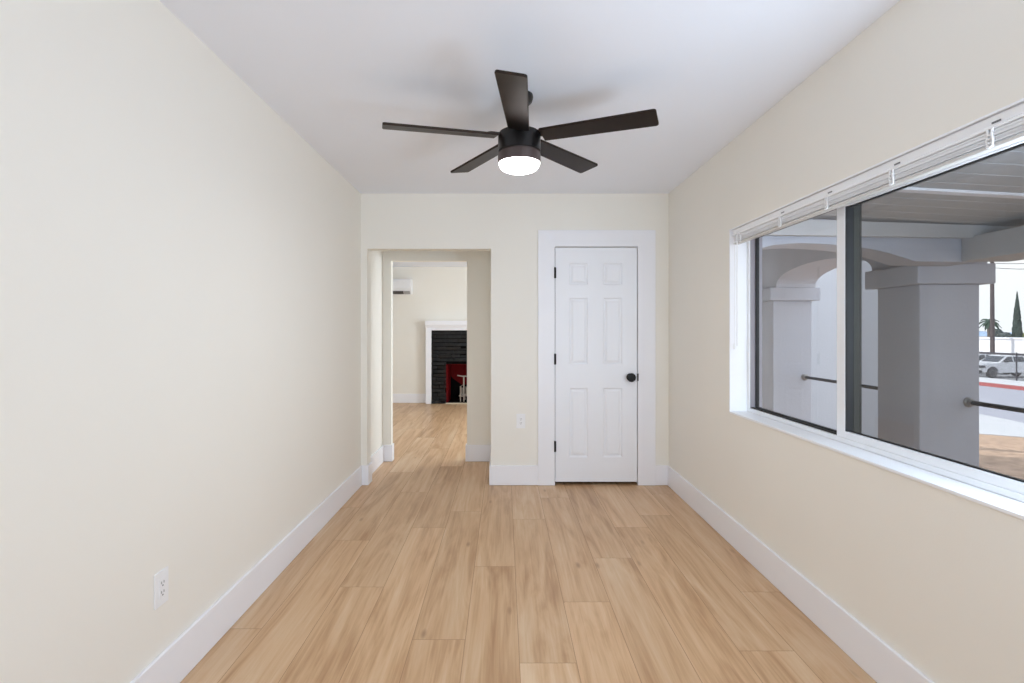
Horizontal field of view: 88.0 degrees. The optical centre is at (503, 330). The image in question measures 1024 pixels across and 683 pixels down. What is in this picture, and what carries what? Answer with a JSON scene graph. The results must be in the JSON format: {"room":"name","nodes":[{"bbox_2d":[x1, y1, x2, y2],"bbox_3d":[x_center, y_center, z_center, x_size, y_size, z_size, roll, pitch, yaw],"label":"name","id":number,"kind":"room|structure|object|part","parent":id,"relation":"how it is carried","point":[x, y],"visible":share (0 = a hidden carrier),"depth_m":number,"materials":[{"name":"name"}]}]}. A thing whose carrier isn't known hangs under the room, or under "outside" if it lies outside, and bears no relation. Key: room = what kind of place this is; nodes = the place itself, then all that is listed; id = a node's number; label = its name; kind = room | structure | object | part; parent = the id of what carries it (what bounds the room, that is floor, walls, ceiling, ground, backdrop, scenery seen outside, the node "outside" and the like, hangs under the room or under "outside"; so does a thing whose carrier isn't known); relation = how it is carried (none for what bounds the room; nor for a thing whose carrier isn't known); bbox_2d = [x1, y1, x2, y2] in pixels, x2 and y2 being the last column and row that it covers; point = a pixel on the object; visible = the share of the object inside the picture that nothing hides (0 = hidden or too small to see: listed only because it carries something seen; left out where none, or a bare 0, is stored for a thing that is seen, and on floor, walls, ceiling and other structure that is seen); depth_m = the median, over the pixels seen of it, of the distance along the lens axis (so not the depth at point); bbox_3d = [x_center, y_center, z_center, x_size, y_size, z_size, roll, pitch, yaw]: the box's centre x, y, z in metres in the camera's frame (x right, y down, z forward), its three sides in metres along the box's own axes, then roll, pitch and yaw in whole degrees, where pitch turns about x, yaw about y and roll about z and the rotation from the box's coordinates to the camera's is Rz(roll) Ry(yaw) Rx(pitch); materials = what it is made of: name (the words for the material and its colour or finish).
{"room":"empty room","nodes":[
{"label":"empty room","id":0,"kind":"room"},
{"bbox_2d":[0,0,382,682],"bbox_3d":[-1.335,0.071,1.500,0.200,2.513,7.800,0,0,0],"label":"wall","id":1,"kind":"structure","parent":0,"point":[180,267],"depth_m":1.82,"materials":[{"name":"beige paint"}]},
{"bbox_2d":[154,566,167,609],"bbox_3d":[-1.230,0.923,1.905,0.009,0.124,0.076,0,0,0],"label":"power outlet","id":2,"kind":"object","parent":1,"relation":"attached to","point":[161,578],"visible":1,"depth_m":1.90,"materials":[{"name":"white plastic"}]},
{"bbox_2d":[159,576,165,599],"bbox_3d":[-1.228,0.923,1.905,0.002,0.068,0.034,0,0,0],"label":"receptacle","id":3,"kind":"object","parent":2,"relation":"attached to","point":[162,579],"depth_m":1.90,"materials":[{"name":"white plastic"}]},
{"bbox_2d":[130,466,361,682],"bbox_3d":[-1.228,1.242,1.177,0.015,0.169,6.755,0,0,0],"label":"baseboard","id":4,"kind":"structure","parent":1,"relation":"attached to","point":[182,655],"depth_m":2.44,"materials":[{"name":"white paint"}]},
{"bbox_2d":[393,267,466,393],"bbox_3d":[-1.190,0.071,9.850,5.220,2.513,0.120,0,0,0],"label":"wall","id":5,"kind":"structure","parent":0,"point":[439,293],"depth_m":9.79,"materials":[{"name":"beige paint"}]},
{"bbox_2d":[393,279,412,293],"bbox_3d":[-2.092,-0.812,9.687,0.815,0.280,0.204,0,0,0],"label":"air conditioner","id":6,"kind":"object","parent":5,"relation":"attached to","point":[400,286],"visible":0.52,"depth_m":9.59,"materials":[{"name":"white plastic"}]},
{"bbox_2d":[393,394,425,402],"bbox_3d":[-1.190,1.242,9.783,5.220,0.169,0.015,0,0,0],"label":"baseboard","id":7,"kind":"structure","parent":5,"relation":"attached to","point":[397,398],"depth_m":9.77,"materials":[{"name":"white paint"}]},
{"bbox_2d":[383,251,490,444],"bbox_3d":[-1.190,0.071,5.440,5.620,2.513,0.080,0,0,0],"label":"wall","id":8,"kind":"structure","parent":0,"point":[478,262],"depth_m":5.40,"materials":[{"name":"beige paint"}]},
{"bbox_2d":[361,194,668,482],"bbox_3d":[0.092,0.071,4.630,2.655,2.513,0.120,0,0,0],"label":"wall","id":9,"kind":"structure","parent":0,"point":[507,226],"depth_m":4.57,"materials":[{"name":"beige paint"}]},
{"bbox_2d":[361,443,668,484],"bbox_3d":[0.092,1.242,5.018,2.655,0.169,0.925,0,0,0],"label":"baseboard","id":10,"kind":"structure","parent":9,"relation":"attached to","point":[498,474],"depth_m":4.56,"materials":[{"name":"white paint"}]},
{"bbox_2d":[516,414,524,427],"bbox_3d":[0.145,0.776,4.565,0.076,0.124,0.009,0,0,0],"label":"power outlet","id":11,"kind":"object","parent":9,"relation":"attached to","point":[520,418],"visible":1,"depth_m":4.56,"materials":[{"name":"white plastic"}]},
{"bbox_2d":[519,417,522,424],"bbox_3d":[0.145,0.776,4.563,0.034,0.068,0.002,0,0,0],"label":"receptacle","id":12,"kind":"object","parent":11,"relation":"attached to","point":[520,418],"depth_m":4.56,"materials":[{"name":"white plastic"}]},
{"bbox_2d":[554,247,638,481],"bbox_3d":[0.792,0.289,4.547,0.725,2.016,0.100,0,0,0],"label":"door","id":13,"kind":"structure","parent":9,"relation":"in","point":[596,376],"depth_m":4.56,"materials":[{"name":"white paint"}]},
{"bbox_3d":[1.086,0.397,4.529,0.076,0.076,0.065,0,0,0],"label":"knob","id":14,"kind":"part","parent":13,"relation":"part of","materials":[{"name":"black metal"}]},
{"bbox_2d":[538,230,655,484],"bbox_3d":[0.797,0.231,4.561,1.009,2.193,0.018,0,0,0],"label":"trim","id":15,"kind":"structure","parent":9,"relation":"attached to","point":[644,240],"depth_m":4.55,"materials":[{"name":"white paint"}]},
{"bbox_2d":[180,403,876,682],"bbox_3d":[0.405,1.328,4.580,6.172,0.001,14.842,0,0,0],"label":"floor","id":16,"kind":"structure","parent":0,"point":[431,571],"depth_m":2.66,"materials":[{"name":"brown wood"}]},
{"bbox_2d":[425,321,466,403],"bbox_3d":[-0.610,0.570,9.947,1.642,1.514,0.685,0,0,0],"label":"fireplace","id":17,"kind":"object","parent":16,"relation":"on","point":[446,341],"depth_m":9.68,"materials":[{"name":"white paint"}]},
{"bbox_3d":[-0.610,1.062,9.979,0.514,0.499,0.361,0,0,0],"label":"fire grate","id":18,"kind":"part","parent":17,"relation":"part of","materials":[{"name":"white metal"}]},
{"bbox_2d":[160,0,899,266],"bbox_3d":[-1.190,-1.285,4.095,5.620,0.200,12.990,0,0,0],"label":"ceiling","id":19,"kind":"structure","parent":0,"point":[335,71],"depth_m":2.42,"materials":[{"name":"white paint"}]},
{"bbox_2d":[382,70,658,174],"bbox_3d":[0.065,-0.991,2.628,1.306,0.388,1.274,0,0,0],"label":"ceiling fan","id":20,"kind":"object","parent":19,"relation":"hanging from","point":[520,147],"visible":1,"depth_m":2.56,"materials":[{"name":"black metal"}]},
{"bbox_3d":[-0.307,-0.972,2.572,0.554,0.035,0.126,0,0,-14],"label":"blade","id":21,"kind":"part","parent":20,"relation":"part of","materials":[{"name":"brown wood"}]},
{"bbox_3d":[-0.130,-0.972,3.001,0.126,0.035,0.554,0,0,-32],"label":"blade","id":22,"kind":"part","parent":20,"relation":"part of","materials":[{"name":"brown wood"}]},
{"bbox_3d":[0.047,-0.972,2.271,0.126,0.035,0.554,0,0,5],"label":"blade","id":23,"kind":"part","parent":20,"relation":"part of","materials":[{"name":"brown wood"}]},
{"bbox_3d":[0.333,-0.972,2.966,0.126,0.035,0.554,0,0,41],"label":"blade","id":24,"kind":"part","parent":20,"relation":"part of","materials":[{"name":"brown wood"}]},
{"bbox_3d":[0.442,-0.972,2.515,0.554,0.035,0.126,0,0,23],"label":"blade","id":25,"kind":"part","parent":20,"relation":"part of","materials":[{"name":"brown wood"}]},
{"bbox_2d":[812,261,877,437],"bbox_3d":[4.110,0.328,8.600,4.980,4.400,0.200,0,0,0],"label":"wall","id":26,"kind":"structure","parent":0,"point":[824,311],"depth_m":8.50,"materials":[{"name":"white paint"}]},
{"bbox_2d":[669,0,1023,682],"bbox_3d":[1.520,0.071,1.500,0.200,2.513,7.800,0,0,0],"label":"wall","id":27,"kind":"structure","parent":0,"point":[937,575],"depth_m":2.10,"materials":[{"name":"beige paint"}]},
{"bbox_2d":[668,466,933,682],"bbox_3d":[1.413,1.242,1.177,0.015,0.169,6.755,0,0,0],"label":"baseboard","id":28,"kind":"structure","parent":27,"relation":"attached to","point":[881,662],"depth_m":2.43,"materials":[{"name":"white paint"}]},
{"bbox_2d":[729,98,1023,519],"bbox_3d":[1.510,-0.061,1.975,0.191,1.152,2.710,0,0,0],"label":"window","id":29,"kind":"structure","parent":27,"relation":"in","point":[745,361],"depth_m":2.37,"materials":[{"name":"white plastic"}]},
{"bbox_3d":[1.469,0.509,1.975,0.110,0.012,2.698,0,0,0],"label":"sill","id":30,"kind":"part","parent":29,"relation":"part of","materials":[{"name":"white paint"}]},
{"bbox_2d":[732,103,1023,348],"bbox_3d":[1.442,-0.258,1.974,0.051,0.740,2.668,0,0,0],"label":"window blind","id":31,"kind":"object","parent":29,"relation":"attached to","point":[1003,129],"visible":1,"depth_m":1.92,"materials":[{"name":"white plastic"}]},
{"bbox_3d":[1.424,-0.245,3.278,0.014,0.714,0.014,0,0,0],"label":"pull cord","id":32,"kind":"part","parent":31,"relation":"part of","materials":[{"name":"white plastic"}]},
{"bbox_3d":[1.425,-0.565,2.740,0.008,0.060,0.027,0,0,0],"label":"ladder cord","id":33,"kind":"part","parent":31,"relation":"part of","materials":[{"name":"white fabric"}]},
{"bbox_3d":[1.425,-0.565,2.345,0.008,0.060,0.027,0,0,0],"label":"ladder cord","id":34,"kind":"part","parent":31,"relation":"part of","materials":[{"name":"white fabric"}]},
{"bbox_3d":[1.446,-0.609,1.974,0.044,0.038,2.668,0,0,0],"label":"head rail","id":35,"kind":"part","parent":31,"relation":"part of","materials":[{"name":"white plastic"}]},
{"bbox_3d":[1.445,-0.542,1.974,0.030,0.012,2.656,0,0,0],"label":"rail","id":36,"kind":"part","parent":31,"relation":"part of","materials":[{"name":"plastic"}]},
{"bbox_3d":[1.425,-0.565,1.950,0.008,0.060,0.027,0,0,0],"label":"ladder cord","id":37,"kind":"part","parent":31,"relation":"part of","materials":[{"name":"white fabric"}]},
{"bbox_3d":[1.425,-0.565,1.555,0.008,0.060,0.027,0,0,0],"label":"ladder cord","id":38,"kind":"part","parent":31,"relation":"part of","materials":[{"name":"white fabric"}]},
{"bbox_3d":[1.540,-0.053,1.546,0.031,1.066,1.769,0,0,0],"label":"sash","id":39,"kind":"part","parent":29,"relation":"part of","materials":[{"name":"clear glass"}]},
{"bbox_2d":[762,219,972,265],"bbox_3d":[2.315,-0.856,3.487,1.390,0.832,0.225,0,0,0],"label":"beam","id":40,"kind":"structure","parent":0,"point":[891,251],"depth_m":3.38,"materials":[{"name":"white paint"}]},
{"bbox_2d":[762,249,987,288],"bbox_3d":[3.120,-0.870,4.975,0.420,0.805,2.650,0,0,0],"label":"wall","id":41,"kind":"structure","parent":0,"point":[780,267],"depth_m":5.50,"materials":[{"name":"white paint"}]},
{"bbox_2d":[812,146,1023,225],"bbox_3d":[2.685,-0.750,2.030,2.130,0.265,3.261,0,0,0],"label":"ceiling","id":42,"kind":"structure","parent":0,"point":[1004,172],"depth_m":2.84,"materials":[{"name":"paint"}]},
{"bbox_2d":[765,220,1018,237],"bbox_3d":[2.420,-0.638,3.300,1.600,0.123,0.030,0,0,0],"label":"board","id":43,"kind":"object","parent":42,"relation":"attached to","point":[808,227],"visible":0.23,"depth_m":3.29,"materials":[{"name":"paint"}]},
{"bbox_2d":[896,187,1023,198],"bbox_3d":[2.265,-0.691,2.645,1.290,0.084,0.050,0,0,0],"label":"trim","id":44,"kind":"structure","parent":42,"relation":"attached to","point":[908,189],"depth_m":2.62,"materials":[{"name":"white paint"}]},
{"bbox_3d":[2.610,1.588,2.600,1.980,0.280,8.800,0,0,0],"label":"porch slab","id":45,"kind":"object","parent":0,"visible":0},
{"bbox_2d":[762,287,820,422],"bbox_3d":[3.120,0.490,5.940,0.540,1.915,0.540,0,0,0],"label":"porch column","id":46,"kind":"structure","parent":45,"relation":"on","point":[786,311],"depth_m":5.73,"materials":[{"name":"white paint"}]},
{"bbox_2d":[865,263,995,466],"bbox_3d":[3.120,0.490,3.920,0.540,1.915,0.540,0,0,0],"label":"porch column","id":47,"kind":"structure","parent":45,"relation":"on","point":[928,316],"depth_m":3.71,"materials":[{"name":"white paint"}]},
{"bbox_2d":[801,374,877,389],"bbox_3d":[3.250,0.498,4.930,0.072,0.072,1.599,0,0,0],"label":"porch railing","id":48,"kind":"object","parent":47,"relation":"attached to","point":[804,376],"visible":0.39,"depth_m":5.32,"materials":[{"name":"metal"}]},
{"bbox_2d":[963,397,1023,412],"bbox_3d":[3.250,0.498,1.265,0.072,0.072,4.889,0,0,0],"label":"porch railing","id":49,"kind":"object","parent":47,"relation":"attached to","point":[968,401],"visible":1,"depth_m":3.53,"materials":[{"name":"metal"}]},
{"bbox_3d":[3.120,0.506,-1.390,0.540,1.885,0.540,0,0,0],"label":"pier","id":50,"kind":"object","parent":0,"visible":0},
{"bbox_2d":[962,226,1023,261],"bbox_3d":[3.060,-0.516,0.887,0.300,0.152,4.974,0,0,0],"label":"beam","id":51,"kind":"structure","parent":50,"relation":"on","point":[1006,245],"depth_m":3.16,"materials":[{"name":"paint"}]},
{"label":"outside","id":52,"kind":"structure","parent":0,"visible":0},
{"bbox_2d":[979,336,1023,380],"bbox_3d":[220.100,4.229,295.000,359.800,0.300,610.000,0,0,0],"label":"parking lot","id":53,"kind":"structure","parent":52,"point":[983,374],"depth_m":47.52,"materials":[{"name":"grey asphalt"}]},
{"bbox_2d":[979,319,1001,336],"bbox_3d":[100.200,0.758,109.466,3.786,6.687,3.518,0,0,0],"label":"palm tree","id":54,"kind":"object","parent":53,"relation":"on","point":[986,323],"visible":0.57,"depth_m":109.14,"materials":[{"name":"green plant"}]},
{"bbox_2d":[990,262,994,351],"bbox_3d":[60.000,-3.046,65.100,0.468,14.252,2.400,0,0,0],"label":"utility pole","id":55,"kind":"object","parent":53,"relation":"on","point":[992,296],"visible":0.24,"depth_m":64.93,"materials":[{"name":"brown wood"}]},
{"bbox_2d":[979,354,1009,374],"bbox_3d":[45.289,3.104,50.600,5.979,1.950,2.500,0,0,0],"label":"pickup truck","id":56,"kind":"object","parent":53,"relation":"on","point":[981,356],"visible":0.02,"depth_m":49.70,"materials":[{"name":"white paint"}]},
{"bbox_2d":[995,329,1002,335],"bbox_3d":[96.989,1.969,104.291,2.677,4.933,2.617,0,0,0],"label":"bush","id":57,"kind":"object","parent":53,"relation":"on","point":[997,331],"visible":0.12,"depth_m":103.82,"materials":[{"name":"green plant"}]},
{"bbox_2d":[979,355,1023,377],"bbox_3d":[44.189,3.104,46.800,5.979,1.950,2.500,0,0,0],"label":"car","id":58,"kind":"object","parent":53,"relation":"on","point":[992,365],"visible":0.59,"depth_m":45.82,"materials":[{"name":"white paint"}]},
{"bbox_2d":[979,337,1023,353],"bbox_3d":[66.250,2.454,80.000,7.900,3.251,100.400,0,0,0],"label":"building","id":59,"kind":"structure","parent":53,"relation":"on","point":[1002,344],"depth_m":66.32,"materials":[{"name":"paint"}]},
{"bbox_2d":[979,352,1023,380],"bbox_3d":[40.551,2.908,50.000,0.158,2.443,60.000,0,0,0],"label":"fence","id":60,"kind":"object","parent":53,"relation":"on","point":[996,353],"visible":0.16,"depth_m":42.62,"materials":[{"name":"metal"}]},
{"bbox_3d":[40.600,1.851,50.000,0.060,0.170,60.000,0,0,0],"label":"rail","id":61,"kind":"part","parent":60,"relation":"part of","materials":[{"name":"metal"}]},
{"bbox_2d":[995,332,1010,336],"bbox_3d":[96.069,2.299,101.442,3.566,4.191,3.548,0,0,0],"label":"bush","id":62,"kind":"object","parent":53,"relation":"on","point":[1003,334],"visible":0.19,"depth_m":101.14,"materials":[{"name":"green plant"}]},
{"bbox_2d":[1011,291,1022,336],"bbox_3d":[69.977,-0.718,72.301,1.296,9.594,1.280,0,0,0],"label":"cypress tree","id":63,"kind":"object","parent":53,"relation":"on","point":[1017,331],"visible":0.7,"depth_m":72.06,"materials":[{"name":"green plant"}]},
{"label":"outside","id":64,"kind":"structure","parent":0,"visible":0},
{"bbox_2d":[979,331,1011,335],"bbox_3d":[389.500,1.968,400.000,19.000,6.222,560.000,0,0,0],"label":"hill","id":65,"kind":"structure","parent":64,"point":[981,333],"depth_m":423.29,"materials":[{"name":"blue"}]},
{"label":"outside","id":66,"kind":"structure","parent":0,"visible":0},
{"bbox_2d":[979,414,1023,437],"bbox_3d":[8.600,2.091,40.250,10.000,1.035,59.500,0,0,0],"label":"driveway","id":67,"kind":"structure","parent":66,"point":[988,425],"depth_m":12.01,"materials":[{"name":"concrete"}]},
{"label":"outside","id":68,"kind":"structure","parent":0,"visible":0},
{"bbox_2d":[979,434,1023,479],"bbox_3d":[8.600,2.103,0.250,10.000,1.035,20.500,0,0,0],"label":"gravel yard","id":69,"kind":"structure","parent":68,"point":[1000,454],"depth_m":8.16,"materials":[{"name":"beige gravel"}]},
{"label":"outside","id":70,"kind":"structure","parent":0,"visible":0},
{"bbox_2d":[979,377,1023,385],"bbox_3d":[38.350,4.159,55.000,3.700,0.540,130.000,0,0,0],"label":"sidewalk","id":71,"kind":"structure","parent":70,"point":[981,379],"depth_m":40.82,"materials":[{"name":"concrete"}]},
{"bbox_2d":[979,382,1023,390],"bbox_3d":[36.250,4.159,55.000,0.500,0.540,130.000,0,0,0],"label":"curb","id":72,"kind":"object","parent":71,"relation":"attached to","point":[1015,387],"depth_m":38.43,"materials":[{"name":"paint"}]},
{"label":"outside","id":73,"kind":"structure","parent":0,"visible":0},
{"bbox_2d":[979,385,1023,422],"bbox_3d":[23.450,3.265,55.000,25.100,2.220,130.000,0,0,0],"label":"street","id":74,"kind":"structure","parent":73,"point":[1002,396],"depth_m":22.45,"materials":[{"name":"concrete"}]}
]}

